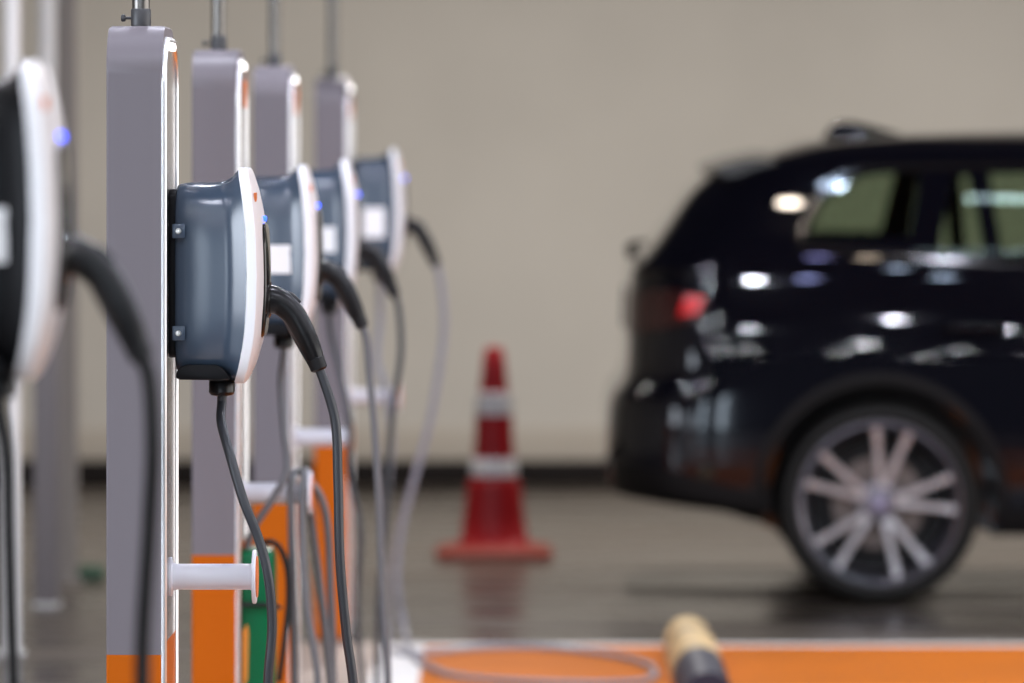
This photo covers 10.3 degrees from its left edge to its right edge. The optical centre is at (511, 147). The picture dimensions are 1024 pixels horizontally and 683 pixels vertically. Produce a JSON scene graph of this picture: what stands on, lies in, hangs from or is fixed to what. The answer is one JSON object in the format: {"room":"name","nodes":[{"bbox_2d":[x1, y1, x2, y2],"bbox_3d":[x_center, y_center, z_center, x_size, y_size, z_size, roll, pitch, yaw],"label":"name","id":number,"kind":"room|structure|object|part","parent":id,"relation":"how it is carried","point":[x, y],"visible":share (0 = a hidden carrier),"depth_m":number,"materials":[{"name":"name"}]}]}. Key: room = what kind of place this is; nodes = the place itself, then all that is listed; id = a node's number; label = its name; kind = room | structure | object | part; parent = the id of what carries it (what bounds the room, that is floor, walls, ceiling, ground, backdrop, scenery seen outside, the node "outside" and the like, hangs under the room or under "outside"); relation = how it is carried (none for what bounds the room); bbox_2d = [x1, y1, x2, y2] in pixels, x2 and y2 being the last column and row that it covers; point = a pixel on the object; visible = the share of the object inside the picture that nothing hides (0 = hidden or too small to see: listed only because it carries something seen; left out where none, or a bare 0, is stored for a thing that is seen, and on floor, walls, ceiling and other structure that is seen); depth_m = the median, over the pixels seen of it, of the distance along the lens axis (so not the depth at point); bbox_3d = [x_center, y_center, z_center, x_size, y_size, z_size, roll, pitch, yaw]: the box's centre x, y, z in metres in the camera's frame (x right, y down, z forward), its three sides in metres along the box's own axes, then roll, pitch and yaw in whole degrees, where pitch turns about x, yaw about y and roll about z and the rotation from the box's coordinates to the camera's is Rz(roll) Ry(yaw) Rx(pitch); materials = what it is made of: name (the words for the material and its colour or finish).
{"room":"indoor parking garage","nodes":[
{"label":"indoor parking garage","id":0,"kind":"room"},
{"bbox_2d":[0,0,1023,460],"bbox_3d":[2.500,-0.480,29.135,23.000,4.400,0.200,0,0,0],"label":"wall","id":1,"kind":"structure","parent":0,"point":[535,141],"depth_m":29.04,"materials":[{"name":"paint"}]},
{"bbox_2d":[20,428,604,459],"bbox_3d":[2.500,1.512,29.029,23.000,0.164,0.012,0,0,0],"label":"trim","id":2,"kind":"structure","parent":1,"relation":"attached to","point":[443,443],"depth_m":29.02,"materials":[{"name":"beige paint"}]},
{"bbox_2d":[20,461,610,484],"bbox_3d":[2.500,1.657,29.025,23.000,0.125,0.020,0,0,0],"label":"baseboard","id":3,"kind":"structure","parent":1,"relation":"attached to","point":[89,472],"depth_m":29.02,"materials":[{"name":"black paint"}]},
{"bbox_2d":[0,485,1023,682],"bbox_3d":[2.500,1.817,12.618,23.000,0.206,33.235,0,0,0],"label":"floor","id":4,"kind":"structure","parent":0,"point":[622,569],"depth_m":21.39,"materials":[{"name":"concrete"}]},
{"bbox_2d":[0,0,24,655],"bbox_3d":[-1.696,-0.479,19.300,0.084,4.398,0.084,0,0,0],"label":"pole","id":5,"kind":"object","parent":4,"relation":"on","point":[11,7],"visible":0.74,"depth_m":19.28,"materials":[{"name":"white"}]},
{"bbox_3d":[-1.696,1.713,19.300,0.084,0.014,0.084,0,0,0],"label":"foot plate","id":6,"kind":"part","parent":5,"relation":"part of","materials":[{"name":"white metal"}]},
{"bbox_2d":[33,0,60,606],"bbox_3d":[-1.746,-0.479,21.364,0.099,4.398,0.099,0,0,0],"label":"pole","id":7,"kind":"object","parent":4,"relation":"on","point":[47,385],"visible":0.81,"depth_m":21.32,"materials":[{"name":"white metal"}]},
{"bbox_3d":[-1.746,1.713,21.364,0.099,0.014,0.099,0,0,0],"label":"foot plate","id":8,"kind":"part","parent":7,"relation":"part of","materials":[{"name":"white metal"}]},
{"bbox_2d":[56,0,82,582],"bbox_3d":[-1.764,-0.479,22.546,0.126,4.398,0.126,0,0,0],"label":"upright","id":9,"kind":"object","parent":4,"relation":"on","point":[66,10],"visible":0.59,"depth_m":22.50,"materials":[{"name":"grey metal"}]},
{"bbox_3d":[-1.764,1.713,22.546,0.126,0.014,0.126,0,0,0],"label":"foot plate","id":10,"kind":"part","parent":9,"relation":"part of","materials":[{"name":"brown"}]},
{"bbox_2d":[78,565,105,581],"bbox_3d":[-1.680,1.692,22.650,0.120,0.056,0.200,0,0,0],"label":"box","id":11,"kind":"object","parent":4,"relation":"on","point":[89,573],"visible":0.97,"depth_m":22.55,"materials":[{"name":"green plastic"}]},
{"bbox_3d":[-1.680,1.668,22.650,0.090,0.008,0.160,0,0,0],"label":"lid","id":12,"kind":"part","parent":11,"relation":"part of","materials":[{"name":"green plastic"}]},
{"bbox_2d":[106,0,258,682],"bbox_3d":[-0.673,-0.486,11.560,0.314,4.400,0.400,0,0,1],"label":"post","id":13,"kind":"object","parent":4,"relation":"on","point":[142,74],"visible":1,"depth_m":11.38,"materials":[{"name":"grey metal"}]},
{"bbox_3d":[-0.697,0.727,11.560,0.003,1.873,0.336,0,0,1],"label":"panel","id":14,"kind":"part","parent":13,"relation":"part of","materials":[{"name":"grey"}]},
{"bbox_2d":[168,167,271,395],"bbox_3d":[-0.591,0.272,11.559,0.202,0.464,0.304,0,0,1],"label":"charger","id":15,"kind":"object","parent":13,"relation":"attached to","point":[219,257],"visible":1,"depth_m":11.43,"materials":[{"name":"blue plastic"}]},
{"bbox_3d":[-0.683,0.253,11.560,0.016,0.340,0.200,0,0,1],"label":"plate","id":16,"kind":"part","parent":15,"relation":"part of","materials":[{"name":"black plastic"}]},
{"bbox_3d":[-0.501,0.268,11.558,0.019,0.230,0.170,0,0,1],"label":"display panel","id":17,"kind":"part","parent":15,"relation":"part of","materials":[{"name":"black"}]},
{"bbox_2d":[216,285,357,682],"bbox_3d":[-0.456,0.836,11.521,0.289,1.118,0.143,0,0,0],"label":"charging cable","id":18,"kind":"object","parent":15,"relation":"hanging from","point":[286,305],"visible":1,"depth_m":11.54,"materials":[{"name":"black plastic"}]},
{"bbox_3d":[-0.444,0.361,11.558,0.128,0.168,0.057,0,0,0],"label":"plug handle","id":19,"kind":"part","parent":18,"relation":"part of","materials":[{"name":"black plastic"}]},
{"bbox_2d":[192,0,313,682],"bbox_3d":[-0.659,-0.486,14.350,0.314,4.400,0.400,0,0,1],"label":"post","id":20,"kind":"object","parent":4,"relation":"on","point":[219,74],"visible":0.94,"depth_m":14.17,"materials":[{"name":"grey metal"}]},
{"bbox_3d":[-0.682,0.727,14.350,0.003,1.873,0.336,0,0,1],"label":"panel","id":21,"kind":"part","parent":20,"relation":"part of","materials":[{"name":"grey metal"}]},
{"bbox_3d":[-0.678,-0.136,14.460,0.005,0.070,0.090,0,0,1],"label":"emblem plate","id":22,"kind":"part","parent":20,"relation":"part of","materials":[{"name":"orange"}]},
{"bbox_2d":[240,538,290,682],"bbox_3d":[-0.626,1.206,14.337,0.143,0.448,0.236,0,0,0],"label":"box","id":23,"kind":"object","parent":20,"relation":"attached to","point":[254,616],"visible":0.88,"depth_m":14.25,"materials":[{"name":"green plastic"}]},
{"bbox_3d":[-0.637,1.219,14.350,0.078,0.422,0.210,0,0,0],"label":"casing","id":24,"kind":"part","parent":23,"relation":"part of","materials":[{"name":"green plastic"}]},
{"bbox_2d":[255,164,323,348],"bbox_3d":[-0.577,0.274,14.349,0.202,0.464,0.304,0,0,1],"label":"charger","id":25,"kind":"object","parent":20,"relation":"attached to","point":[291,206],"visible":0.59,"depth_m":14.22,"materials":[{"name":"blue plastic"}]},
{"bbox_2d":[240,259,391,682],"bbox_3d":[-0.507,0.956,14.347,0.397,1.352,0.140,0,0,-15],"label":"charging cable","id":26,"kind":"object","parent":25,"relation":"hanging from","point":[334,274],"visible":1,"depth_m":14.34,"materials":[{"name":"black plastic"}]},
{"bbox_3d":[-0.430,0.363,14.348,0.128,0.168,0.057,0,0,0],"label":"plug handle","id":27,"kind":"part","parent":26,"relation":"part of","materials":[{"name":"black plastic"}]},
{"bbox_3d":[-0.487,0.270,14.348,0.019,0.230,0.170,0,0,1],"label":"display panel","id":28,"kind":"part","parent":25,"relation":"part of","materials":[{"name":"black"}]},
{"bbox_2d":[253,0,353,682],"bbox_3d":[-0.634,-0.486,17.130,0.314,4.400,0.400,0,0,1],"label":"post","id":29,"kind":"object","parent":4,"relation":"on","point":[275,86],"visible":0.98,"depth_m":16.95,"materials":[{"name":"grey"}]},
{"bbox_3d":[-0.657,0.727,17.130,0.003,1.873,0.336,0,0,1],"label":"panel","id":30,"kind":"part","parent":29,"relation":"part of","materials":[{"name":"grey metal"}]},
{"bbox_3d":[-0.653,-0.136,17.240,0.005,0.070,0.090,0,0,1],"label":"emblem plate","id":31,"kind":"part","parent":29,"relation":"part of","materials":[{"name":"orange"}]},
{"bbox_2d":[310,160,362,313],"bbox_3d":[-0.551,0.268,17.129,0.202,0.464,0.304,0,0,1],"label":"charger","id":32,"kind":"object","parent":29,"relation":"attached to","point":[337,194],"visible":0.63,"depth_m":17.00,"materials":[{"name":"blue plastic"}]},
{"bbox_3d":[-0.462,0.264,17.128,0.019,0.230,0.170,0,0,1],"label":"display panel","id":33,"kind":"part","parent":32,"relation":"part of","materials":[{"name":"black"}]},
{"bbox_2d":[326,239,403,682],"bbox_3d":[-0.442,0.994,17.111,0.236,1.441,0.092,0,0,0],"label":"charging cable","id":34,"kind":"object","parent":32,"relation":"hanging from","point":[371,252],"visible":0.98,"depth_m":17.11,"materials":[{"name":"black plastic"}]},
{"bbox_3d":[-0.405,0.357,17.128,0.128,0.168,0.057,0,0,0],"label":"plug handle","id":35,"kind":"part","parent":34,"relation":"part of","materials":[{"name":"black plastic"}]},
{"bbox_2d":[315,0,400,641],"bbox_3d":[-0.547,-0.486,19.930,0.314,4.400,0.400,0,0,1],"label":"post","id":36,"kind":"object","parent":4,"relation":"on","point":[333,93],"visible":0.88,"depth_m":19.75,"materials":[{"name":"grey"}]},
{"bbox_3d":[-0.628,1.708,19.930,0.152,0.012,0.400,0,0,1],"label":"plate","id":37,"kind":"part","parent":36,"relation":"part of","materials":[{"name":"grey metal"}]},
{"bbox_3d":[-0.571,0.727,19.930,0.003,1.873,0.336,0,0,1],"label":"panel","id":38,"kind":"part","parent":36,"relation":"part of","materials":[{"name":"grey metal"}]},
{"bbox_3d":[-0.566,-0.136,20.040,0.005,0.070,0.090,0,0,1],"label":"emblem plate","id":39,"kind":"part","parent":36,"relation":"part of","materials":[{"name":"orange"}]},
{"bbox_2d":[350,148,407,280],"bbox_3d":[-0.465,0.234,19.929,0.202,0.464,0.304,0,0,1],"label":"charger","id":40,"kind":"object","parent":36,"relation":"attached to","point":[381,184],"visible":0.71,"depth_m":19.80,"materials":[{"name":"blue plastic"}]},
{"bbox_3d":[-0.375,0.230,19.928,0.019,0.230,0.170,0,0,1],"label":"display panel","id":41,"kind":"part","parent":40,"relation":"part of","materials":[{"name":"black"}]},
{"bbox_2d":[373,217,658,682],"bbox_3d":[0.025,0.995,19.056,0.744,1.511,1.941,0,0,-12],"label":"charging cable","id":42,"kind":"object","parent":40,"relation":"attached to","point":[416,227],"visible":0.91,"depth_m":19.90,"materials":[{"name":"black plastic"}]},
{"bbox_3d":[-0.318,0.323,19.928,0.128,0.168,0.057,0,0,0],"label":"plug handle","id":43,"kind":"part","parent":42,"relation":"part of","materials":[{"name":"black plastic"}]},
{"bbox_2d":[435,347,552,560],"bbox_3d":[-0.076,1.278,23.924,0.492,0.884,0.492,0,0,0],"label":"traffic cone","id":44,"kind":"object","parent":4,"relation":"on","point":[493,525],"visible":1,"depth_m":23.84,"materials":[{"name":"red plastic"}]},
{"bbox_2d":[664,617,728,682],"bbox_3d":[0.605,1.662,18.600,0.176,0.108,2.100,0,0,0],"label":"wheel stop","id":45,"kind":"object","parent":4,"relation":"on","point":[692,654],"visible":1,"depth_m":18.32,"materials":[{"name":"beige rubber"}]},
{"bbox_2d":[603,121,1023,603],"bbox_3d":[2.841,0.807,22.400,4.949,1.826,2.300,0,0,0],"label":"car","id":46,"kind":"object","parent":4,"relation":"on","point":[855,397],"visible":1,"depth_m":21.47,"materials":[{"name":"black paint"}]},
{"bbox_2d":[621,284,624,325],"bbox_3d":[0.529,0.623,23.046,0.180,0.176,0.706,0,0,25],"label":"tail lamp","id":47,"kind":"object","parent":46,"relation":"attached to","point":[623,285],"depth_m":22.70,"materials":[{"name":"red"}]},
{"bbox_2d":[625,289,708,332],"bbox_3d":[0.529,0.623,21.754,0.180,0.176,0.706,0,0,-25],"label":"tail lamp","id":48,"kind":"object","parent":46,"relation":"attached to","point":[646,310],"depth_m":21.52,"materials":[{"name":"red plastic"}]},
{"bbox_3d":[1.382,1.118,21.428,0.976,0.546,0.136,0,0,6],"label":"arch trim","id":49,"kind":"part","parent":46,"relation":"part of","materials":[{"name":"black"}]},
{"bbox_3d":[2.084,0.203,21.743,2.083,0.314,0.296,0,0,-13],"label":"window trim","id":50,"kind":"part","parent":46,"relation":"part of","materials":[{"name":"black"}]},
{"bbox_3d":[2.345,0.412,21.528,2.524,0.102,0.206,0,0,-4],"label":"window trim","id":51,"kind":"part","parent":46,"relation":"part of","materials":[{"name":"black"}]},
{"bbox_3d":[1.740,0.670,21.390,0.240,0.035,0.060,0,0,0],"label":"door handle","id":52,"kind":"part","parent":46,"relation":"part of","materials":[{"name":"black paint"}]},
{"bbox_3d":[-0.790,-0.486,7.830,0.314,4.400,0.400,0,0,1],"label":"post","id":53,"kind":"object","parent":4,"relation":"on","visible":0},
{"bbox_2d":[0,61,72,398],"bbox_3d":[-0.708,0.113,7.829,0.202,0.464,0.304,0,0,1],"label":"charger","id":54,"kind":"object","parent":53,"relation":"attached to","point":[36,199],"visible":1,"depth_m":7.70,"materials":[{"name":"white plastic"}]},
{"bbox_2d":[43,97,47,109],"bbox_3d":[-0.634,-0.060,7.730,0.004,0.018,0.039,0,0,1],"label":"print","id":55,"kind":"object","parent":54,"relation":"attached to","point":[45,99],"depth_m":7.71,"materials":[{"name":"orange"}]},
{"bbox_2d":[59,133,64,140],"bbox_3d":[-0.622,-0.015,7.828,0.012,0.011,0.016,0,0,1],"label":"light","id":56,"kind":"object","parent":54,"relation":"on","point":[61,135],"depth_m":7.82,"materials":[{"name":"blue plastic"}]},
{"bbox_3d":[-0.618,0.109,7.828,0.019,0.230,0.170,0,0,1],"label":"display panel","id":57,"kind":"part","parent":54,"relation":"part of","materials":[{"name":"black"}]},
{"bbox_2d":[0,234,160,682],"bbox_3d":[-0.600,0.617,7.830,0.235,0.997,0.057,0,0,-5],"label":"charging cable","id":58,"kind":"object","parent":54,"relation":"attached to","point":[90,262],"visible":1,"depth_m":7.82,"materials":[{"name":"black plastic"}]},
{"bbox_3d":[-0.561,0.202,7.828,0.128,0.168,0.057,0,0,0],"label":"plug handle","id":59,"kind":"part","parent":58,"relation":"part of","materials":[{"name":"black plastic"}]}
]}

